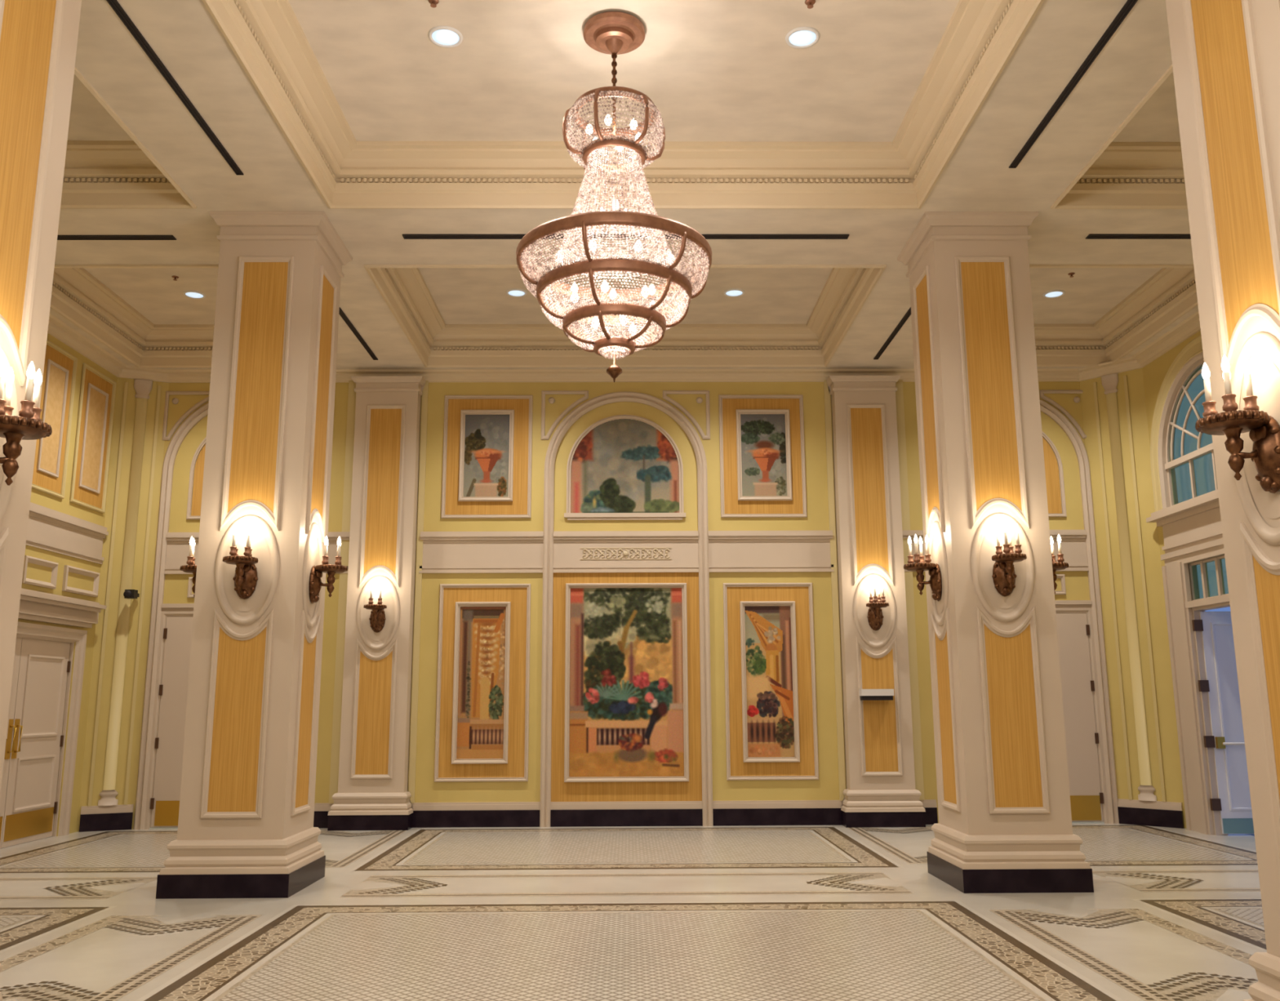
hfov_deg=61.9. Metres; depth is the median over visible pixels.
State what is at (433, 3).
sprinkler head
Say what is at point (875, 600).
candle
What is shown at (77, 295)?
trim
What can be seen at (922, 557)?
candle
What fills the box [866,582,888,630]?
wall sconce
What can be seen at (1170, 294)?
trim
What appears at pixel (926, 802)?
trim
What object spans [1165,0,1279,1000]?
square pillar
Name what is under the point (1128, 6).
ceiling vent
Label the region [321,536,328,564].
candle
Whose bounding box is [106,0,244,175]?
ceiling vent
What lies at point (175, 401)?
trim
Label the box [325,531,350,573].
trim
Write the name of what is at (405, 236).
ceiling vent
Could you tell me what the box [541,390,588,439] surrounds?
trim
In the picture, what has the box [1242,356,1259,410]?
candle
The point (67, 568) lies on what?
trim
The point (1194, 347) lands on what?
trim
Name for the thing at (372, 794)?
pilaster
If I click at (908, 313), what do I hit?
ceiling vent
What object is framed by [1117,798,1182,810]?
trim
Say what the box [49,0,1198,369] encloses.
ceiling
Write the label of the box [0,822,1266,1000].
floor
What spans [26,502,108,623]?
trim
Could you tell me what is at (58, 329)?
trim
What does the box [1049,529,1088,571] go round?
trim
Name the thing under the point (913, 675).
trim
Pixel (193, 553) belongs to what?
candle
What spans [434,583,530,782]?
mural
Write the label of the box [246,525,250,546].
candle
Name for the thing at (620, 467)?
mural
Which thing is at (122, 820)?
baseboard
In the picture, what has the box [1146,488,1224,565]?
trim
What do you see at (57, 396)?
wall panel
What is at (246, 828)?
square pillar
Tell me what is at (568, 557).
trim
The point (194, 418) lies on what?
trim
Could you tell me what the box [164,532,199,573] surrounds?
trim
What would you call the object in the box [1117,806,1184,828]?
baseboard
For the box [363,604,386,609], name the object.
drip tray
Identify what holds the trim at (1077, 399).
attached to the wall at (175, 587)
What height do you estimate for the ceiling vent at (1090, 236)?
0.009 m
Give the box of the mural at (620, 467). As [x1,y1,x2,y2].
[564,414,685,519]
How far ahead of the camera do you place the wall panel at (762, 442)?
12.95 m
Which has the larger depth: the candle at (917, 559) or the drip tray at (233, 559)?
the candle at (917, 559)
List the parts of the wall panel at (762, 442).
frame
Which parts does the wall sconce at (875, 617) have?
plate, stem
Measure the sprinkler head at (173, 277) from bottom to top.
0.035 m
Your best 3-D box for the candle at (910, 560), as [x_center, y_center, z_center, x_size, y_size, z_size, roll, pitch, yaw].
[2.235,0.418,8.826,0.054,0.250,0.054,0,-11,-1]
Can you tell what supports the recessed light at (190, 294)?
in the ceiling
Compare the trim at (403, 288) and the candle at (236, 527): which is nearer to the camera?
the candle at (236, 527)
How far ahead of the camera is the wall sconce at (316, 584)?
8.66 m
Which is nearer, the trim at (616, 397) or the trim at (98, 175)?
the trim at (98, 175)
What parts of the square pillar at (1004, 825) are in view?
panel, panel moulding, panel moulding, panel, panel, panel moulding, moulding, panel moulding, panel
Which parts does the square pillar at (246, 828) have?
panel, panel moulding, moulding, panel moulding, panel, panel moulding, panel, panel moulding, panel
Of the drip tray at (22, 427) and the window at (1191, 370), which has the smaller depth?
the drip tray at (22, 427)
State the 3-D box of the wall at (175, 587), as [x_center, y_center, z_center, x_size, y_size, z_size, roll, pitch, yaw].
[-0.156,0.862,12.790,11.200,5.830,0.200,0,-11,-1]
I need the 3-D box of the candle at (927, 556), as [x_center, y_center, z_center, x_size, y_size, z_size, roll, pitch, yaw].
[2.360,0.404,8.755,0.054,0.250,0.054,0,-11,-1]
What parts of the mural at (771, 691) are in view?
frame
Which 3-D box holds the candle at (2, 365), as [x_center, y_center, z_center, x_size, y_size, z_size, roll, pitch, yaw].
[-2.507,-0.432,4.178,0.054,0.250,0.054,0,-11,-1]
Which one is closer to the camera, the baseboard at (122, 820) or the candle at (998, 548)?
the candle at (998, 548)
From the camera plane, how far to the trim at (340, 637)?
12.57 m
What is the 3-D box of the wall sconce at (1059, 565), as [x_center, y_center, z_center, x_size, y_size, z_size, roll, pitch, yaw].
[3.379,0.554,8.775,0.278,0.546,0.260,0,-11,-1]
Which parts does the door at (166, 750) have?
kick plate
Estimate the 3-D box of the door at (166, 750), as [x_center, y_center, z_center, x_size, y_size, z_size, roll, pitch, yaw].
[-4.746,2.462,12.312,1.730,2.550,0.050,0,-11,-1]
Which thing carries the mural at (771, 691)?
attached to the wall at (175, 587)
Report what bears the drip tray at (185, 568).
on the wall sconce at (191, 567)
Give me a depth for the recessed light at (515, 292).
11.66 m
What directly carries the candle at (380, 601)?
on the wall sconce at (377, 617)
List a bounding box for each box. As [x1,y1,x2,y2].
[123,589,139,599]
[858,688,893,700]
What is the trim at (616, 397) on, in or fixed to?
attached to the wall at (175, 587)
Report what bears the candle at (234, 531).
on the wall sconce at (246, 578)
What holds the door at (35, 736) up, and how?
in the wall at (34, 571)
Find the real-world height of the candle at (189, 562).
0.250 m
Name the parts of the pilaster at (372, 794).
moulding, panel moulding, panel, panel, panel moulding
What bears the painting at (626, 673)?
attached to the mural at (626, 716)
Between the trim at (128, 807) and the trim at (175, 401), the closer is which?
the trim at (128, 807)
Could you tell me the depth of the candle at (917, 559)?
8.71 m
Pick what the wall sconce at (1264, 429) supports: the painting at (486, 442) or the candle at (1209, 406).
the candle at (1209, 406)
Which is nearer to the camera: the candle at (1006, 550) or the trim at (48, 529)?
the candle at (1006, 550)
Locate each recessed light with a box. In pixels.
[182,290,205,298]
[428,26,462,48]
[506,288,527,297]
[724,288,744,297]
[785,26,819,48]
[1043,289,1065,298]
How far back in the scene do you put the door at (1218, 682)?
11.28 m
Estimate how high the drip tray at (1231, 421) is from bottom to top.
0.052 m
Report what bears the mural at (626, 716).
attached to the wall at (175, 587)
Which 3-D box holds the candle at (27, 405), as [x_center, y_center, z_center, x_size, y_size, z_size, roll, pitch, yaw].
[-2.409,-0.428,4.204,0.054,0.250,0.054,0,-11,-1]
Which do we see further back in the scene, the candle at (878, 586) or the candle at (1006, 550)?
the candle at (878, 586)
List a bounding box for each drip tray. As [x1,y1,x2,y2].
[0,414,52,439]
[180,564,196,573]
[222,555,257,564]
[315,564,347,573]
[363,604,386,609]
[866,602,888,608]
[903,562,935,571]
[991,552,1026,562]
[1052,561,1068,570]
[1195,409,1269,435]
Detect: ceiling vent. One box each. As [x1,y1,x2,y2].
[57,235,176,239]
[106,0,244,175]
[338,306,377,359]
[402,234,848,239]
[873,306,911,359]
[1008,0,1137,168]
[1085,234,1191,239]
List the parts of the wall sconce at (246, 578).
stem, plate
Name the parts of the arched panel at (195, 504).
panel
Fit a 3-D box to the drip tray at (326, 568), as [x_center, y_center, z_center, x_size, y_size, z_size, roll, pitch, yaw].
[-2.519,0.560,8.710,0.256,0.052,0.260,0,-11,-1]
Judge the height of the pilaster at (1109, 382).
4.978 m
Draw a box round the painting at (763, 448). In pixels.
[740,413,786,496]
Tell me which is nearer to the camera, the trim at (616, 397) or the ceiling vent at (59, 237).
the ceiling vent at (59, 237)
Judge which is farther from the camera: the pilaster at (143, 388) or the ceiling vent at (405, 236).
the pilaster at (143, 388)
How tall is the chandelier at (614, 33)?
2.445 m
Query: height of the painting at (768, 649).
1.746 m
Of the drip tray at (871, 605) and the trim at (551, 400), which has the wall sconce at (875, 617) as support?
the drip tray at (871, 605)
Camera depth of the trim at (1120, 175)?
8.73 m
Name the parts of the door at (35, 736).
kick plate, panel moulding, push plate, panel moulding, pull handle, push plate, pull handle, kick plate, panel moulding, panel moulding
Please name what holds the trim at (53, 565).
attached to the wall at (34, 571)
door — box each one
[0,621,87,848]
[144,603,194,829]
[1054,600,1109,823]
[1191,601,1254,835]
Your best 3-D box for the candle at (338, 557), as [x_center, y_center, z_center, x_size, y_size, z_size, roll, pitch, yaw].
[-2.458,0.417,8.700,0.054,0.250,0.054,0,-11,-1]
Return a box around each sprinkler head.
[171,275,178,280]
[427,0,439,8]
[804,0,815,8]
[1067,272,1075,277]
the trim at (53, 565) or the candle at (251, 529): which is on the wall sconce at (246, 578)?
the candle at (251, 529)
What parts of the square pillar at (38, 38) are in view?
moulding, panel moulding, panel, panel moulding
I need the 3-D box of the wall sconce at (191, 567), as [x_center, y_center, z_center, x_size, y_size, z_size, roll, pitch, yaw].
[-3.600,0.572,8.696,0.278,0.546,0.260,0,-11,-1]
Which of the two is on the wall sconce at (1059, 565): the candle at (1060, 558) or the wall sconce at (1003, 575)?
the candle at (1060, 558)
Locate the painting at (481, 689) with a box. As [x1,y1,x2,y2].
[456,606,506,758]
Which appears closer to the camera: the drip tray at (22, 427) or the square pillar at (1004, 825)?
the drip tray at (22, 427)
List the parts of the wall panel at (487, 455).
frame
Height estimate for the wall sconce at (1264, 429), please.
0.546 m
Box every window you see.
[1157,351,1217,508]
[1187,555,1228,600]
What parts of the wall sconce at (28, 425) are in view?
arm, stem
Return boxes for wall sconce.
[0,359,52,485]
[180,536,196,596]
[222,524,257,599]
[309,536,347,603]
[363,583,386,632]
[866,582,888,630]
[903,533,942,601]
[991,523,1026,595]
[1050,534,1068,593]
[1195,355,1279,493]
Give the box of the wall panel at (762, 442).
[718,394,807,517]
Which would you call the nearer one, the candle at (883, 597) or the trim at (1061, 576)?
the candle at (883, 597)
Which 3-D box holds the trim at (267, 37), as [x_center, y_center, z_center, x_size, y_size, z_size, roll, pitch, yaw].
[-0.101,-2.919,7.070,4.840,0.451,3.450,0,-11,-1]
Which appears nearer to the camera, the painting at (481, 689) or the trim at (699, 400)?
the painting at (481, 689)
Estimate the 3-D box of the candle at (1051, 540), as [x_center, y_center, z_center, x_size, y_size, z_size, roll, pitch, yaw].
[3.426,0.420,8.864,0.054,0.250,0.054,0,-11,-1]
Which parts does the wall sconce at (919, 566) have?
stem, arm, plate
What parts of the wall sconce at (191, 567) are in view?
stem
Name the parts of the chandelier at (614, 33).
bulb, bulb, bulb, bulb, bulb, bulb, bulb, bulb, chain, bulb, bulb, bulb, bulb, bulb, bulb, bulb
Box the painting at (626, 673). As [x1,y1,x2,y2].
[568,587,684,777]
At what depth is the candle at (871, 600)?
12.33 m
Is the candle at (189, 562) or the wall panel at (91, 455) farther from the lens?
the wall panel at (91, 455)
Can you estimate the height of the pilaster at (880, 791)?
5.252 m
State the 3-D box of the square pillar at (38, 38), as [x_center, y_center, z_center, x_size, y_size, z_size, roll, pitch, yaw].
[-3.018,-0.489,4.287,0.960,5.373,0.960,0,-11,-1]
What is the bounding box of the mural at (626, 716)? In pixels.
[551,572,702,801]
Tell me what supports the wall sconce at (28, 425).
attached to the square pillar at (38, 38)
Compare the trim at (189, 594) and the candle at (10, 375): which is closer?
the candle at (10, 375)
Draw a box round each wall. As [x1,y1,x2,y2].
[17,333,168,835]
[162,381,1089,822]
[1079,330,1224,828]
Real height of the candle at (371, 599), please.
0.250 m
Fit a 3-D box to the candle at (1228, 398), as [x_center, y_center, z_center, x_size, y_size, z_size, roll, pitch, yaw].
[2.311,-0.452,4.194,0.054,0.250,0.054,0,-11,-1]
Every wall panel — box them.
[31,339,77,498]
[69,362,116,513]
[440,395,533,518]
[718,394,807,517]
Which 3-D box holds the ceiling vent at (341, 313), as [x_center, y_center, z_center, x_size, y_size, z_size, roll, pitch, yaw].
[-3.106,-1.816,11.745,0.054,0.009,1.692,0,-11,-1]
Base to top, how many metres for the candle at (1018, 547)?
0.250 m
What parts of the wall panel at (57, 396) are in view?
panel, moulding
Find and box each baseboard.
[79,812,133,831]
[313,807,937,827]
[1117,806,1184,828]
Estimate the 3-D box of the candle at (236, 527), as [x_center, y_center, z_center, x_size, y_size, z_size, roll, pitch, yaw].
[-3.123,0.291,8.236,0.030,0.168,0.028,0,-11,-1]
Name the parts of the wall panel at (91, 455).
moulding, panel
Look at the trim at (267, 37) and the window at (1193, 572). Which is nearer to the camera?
the trim at (267, 37)
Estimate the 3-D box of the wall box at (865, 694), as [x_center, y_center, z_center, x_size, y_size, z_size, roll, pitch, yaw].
[2.695,2.214,12.167,0.370,0.125,0.154,0,-11,-1]
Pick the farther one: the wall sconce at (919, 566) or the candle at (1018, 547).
the wall sconce at (919, 566)
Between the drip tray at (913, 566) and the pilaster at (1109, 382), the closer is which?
the drip tray at (913, 566)
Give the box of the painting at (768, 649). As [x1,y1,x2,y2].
[744,605,795,757]
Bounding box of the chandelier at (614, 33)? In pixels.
[515,11,711,382]
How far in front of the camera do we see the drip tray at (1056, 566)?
8.67 m
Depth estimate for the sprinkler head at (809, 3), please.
6.83 m
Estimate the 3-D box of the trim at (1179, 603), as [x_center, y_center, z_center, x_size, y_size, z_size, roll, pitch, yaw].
[5.958,1.952,10.730,0.065,2.870,2.225,0,-11,-1]
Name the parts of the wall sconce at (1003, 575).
plate, stem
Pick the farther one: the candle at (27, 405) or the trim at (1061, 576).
the trim at (1061, 576)
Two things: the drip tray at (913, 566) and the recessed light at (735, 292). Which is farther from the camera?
the recessed light at (735, 292)
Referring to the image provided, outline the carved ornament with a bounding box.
[580,547,671,559]
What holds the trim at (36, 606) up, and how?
attached to the wall at (34, 571)
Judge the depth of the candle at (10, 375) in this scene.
4.27 m
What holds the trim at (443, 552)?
attached to the wall at (175, 587)
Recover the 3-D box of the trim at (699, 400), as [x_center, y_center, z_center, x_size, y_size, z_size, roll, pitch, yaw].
[0.567,-1.049,13.042,0.575,0.618,0.022,0,-11,-1]
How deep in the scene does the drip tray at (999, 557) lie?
8.15 m
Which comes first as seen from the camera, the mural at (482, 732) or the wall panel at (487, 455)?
the mural at (482, 732)
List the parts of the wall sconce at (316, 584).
plate, arm, stem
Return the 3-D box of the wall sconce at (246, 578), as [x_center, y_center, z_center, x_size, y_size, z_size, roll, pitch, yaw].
[-3.060,0.472,8.176,0.260,0.546,0.278,0,-11,-1]
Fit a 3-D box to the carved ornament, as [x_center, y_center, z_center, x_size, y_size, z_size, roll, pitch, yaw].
[-0.167,0.632,12.709,1.090,0.141,0.024,0,-11,-1]
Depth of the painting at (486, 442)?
12.92 m
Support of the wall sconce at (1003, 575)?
attached to the square pillar at (1004, 825)
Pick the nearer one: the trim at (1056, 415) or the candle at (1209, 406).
the candle at (1209, 406)
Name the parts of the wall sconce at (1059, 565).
stem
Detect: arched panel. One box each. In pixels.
[186,436,206,519]
[1042,431,1066,516]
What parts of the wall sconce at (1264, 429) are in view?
stem, arm, plate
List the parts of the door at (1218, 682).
frame, panel moulding, kick plate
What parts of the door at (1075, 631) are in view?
kick plate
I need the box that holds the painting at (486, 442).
[463,414,509,496]
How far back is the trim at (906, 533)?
12.76 m
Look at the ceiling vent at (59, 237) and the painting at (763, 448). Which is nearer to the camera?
the ceiling vent at (59, 237)
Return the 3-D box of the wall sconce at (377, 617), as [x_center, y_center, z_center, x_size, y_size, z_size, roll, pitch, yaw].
[-3.034,1.233,12.228,0.260,0.546,0.278,0,-11,-1]
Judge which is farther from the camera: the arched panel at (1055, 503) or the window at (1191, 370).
the arched panel at (1055, 503)
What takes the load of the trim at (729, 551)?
attached to the wall at (175, 587)
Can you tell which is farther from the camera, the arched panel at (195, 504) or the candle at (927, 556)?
the arched panel at (195, 504)
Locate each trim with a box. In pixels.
[17,587,106,627]
[22,555,57,589]
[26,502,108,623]
[47,311,1200,382]
[49,264,218,367]
[60,66,196,208]
[62,564,99,597]
[80,804,133,814]
[133,402,208,829]
[161,391,209,440]
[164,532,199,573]
[186,577,194,597]
[201,0,1044,208]
[314,799,937,810]
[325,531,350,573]
[328,380,428,803]
[364,264,886,367]
[419,531,543,573]
[539,391,713,826]
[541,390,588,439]
[552,530,698,573]
[662,390,710,439]
[708,530,834,572]
[823,379,924,799]
[902,529,924,571]
[1029,264,1197,366]
[1039,389,1086,438]
[1039,398,1119,823]
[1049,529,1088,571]
[1050,64,1187,208]
[1054,573,1066,594]
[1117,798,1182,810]
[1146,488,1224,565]
[1150,334,1203,511]
[1161,551,1229,835]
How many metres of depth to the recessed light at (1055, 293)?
11.78 m
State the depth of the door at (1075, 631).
12.42 m
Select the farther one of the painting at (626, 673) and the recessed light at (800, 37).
the painting at (626, 673)
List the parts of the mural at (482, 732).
frame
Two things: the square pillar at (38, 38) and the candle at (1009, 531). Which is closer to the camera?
the square pillar at (38, 38)
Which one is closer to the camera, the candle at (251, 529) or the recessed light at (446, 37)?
the recessed light at (446, 37)
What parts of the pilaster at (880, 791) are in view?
panel, panel moulding, panel moulding, panel, moulding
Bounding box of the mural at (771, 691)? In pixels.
[723,582,818,780]
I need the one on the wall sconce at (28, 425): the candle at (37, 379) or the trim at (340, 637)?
the candle at (37, 379)
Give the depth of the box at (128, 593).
12.29 m
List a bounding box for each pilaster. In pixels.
[327,376,426,830]
[826,375,925,827]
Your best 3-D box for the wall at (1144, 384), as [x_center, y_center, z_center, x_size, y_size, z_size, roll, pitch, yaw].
[5.910,-0.551,5.423,0.770,5.830,15.330,0,-11,-1]
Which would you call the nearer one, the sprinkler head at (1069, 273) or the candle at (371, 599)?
the sprinkler head at (1069, 273)
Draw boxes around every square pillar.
[0,0,81,1000]
[155,211,352,898]
[897,211,1093,893]
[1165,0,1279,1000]
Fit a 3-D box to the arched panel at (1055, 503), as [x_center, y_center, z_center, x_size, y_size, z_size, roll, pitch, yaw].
[4.479,-0.407,12.960,1.320,1.235,0.028,0,-11,-1]
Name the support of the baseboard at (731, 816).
attached to the wall at (175, 587)
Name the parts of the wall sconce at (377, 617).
stem, plate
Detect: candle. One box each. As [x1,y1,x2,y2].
[0,359,6,414]
[4,367,13,415]
[18,361,35,417]
[30,368,42,420]
[186,536,193,564]
[191,537,195,564]
[231,524,236,546]
[235,527,237,546]
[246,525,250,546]
[248,528,252,546]
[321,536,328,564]
[334,536,342,564]
[368,583,373,604]
[377,583,382,604]
[869,582,873,602]
[873,582,877,602]
[876,582,881,602]
[880,582,885,602]
[906,536,914,563]
[913,533,919,562]
[919,536,924,562]
[924,534,931,562]
[995,524,1002,554]
[1003,523,1010,553]
[1007,525,1013,552]
[1014,523,1022,553]
[1050,536,1056,561]
[1057,534,1064,562]
[1201,362,1217,417]
[1221,355,1237,411]
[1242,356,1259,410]
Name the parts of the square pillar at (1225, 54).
panel moulding, panel, panel moulding, moulding, panel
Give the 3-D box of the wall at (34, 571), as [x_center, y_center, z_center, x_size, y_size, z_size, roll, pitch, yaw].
[-6.060,-0.520,5.288,0.770,5.830,15.330,0,-11,-1]

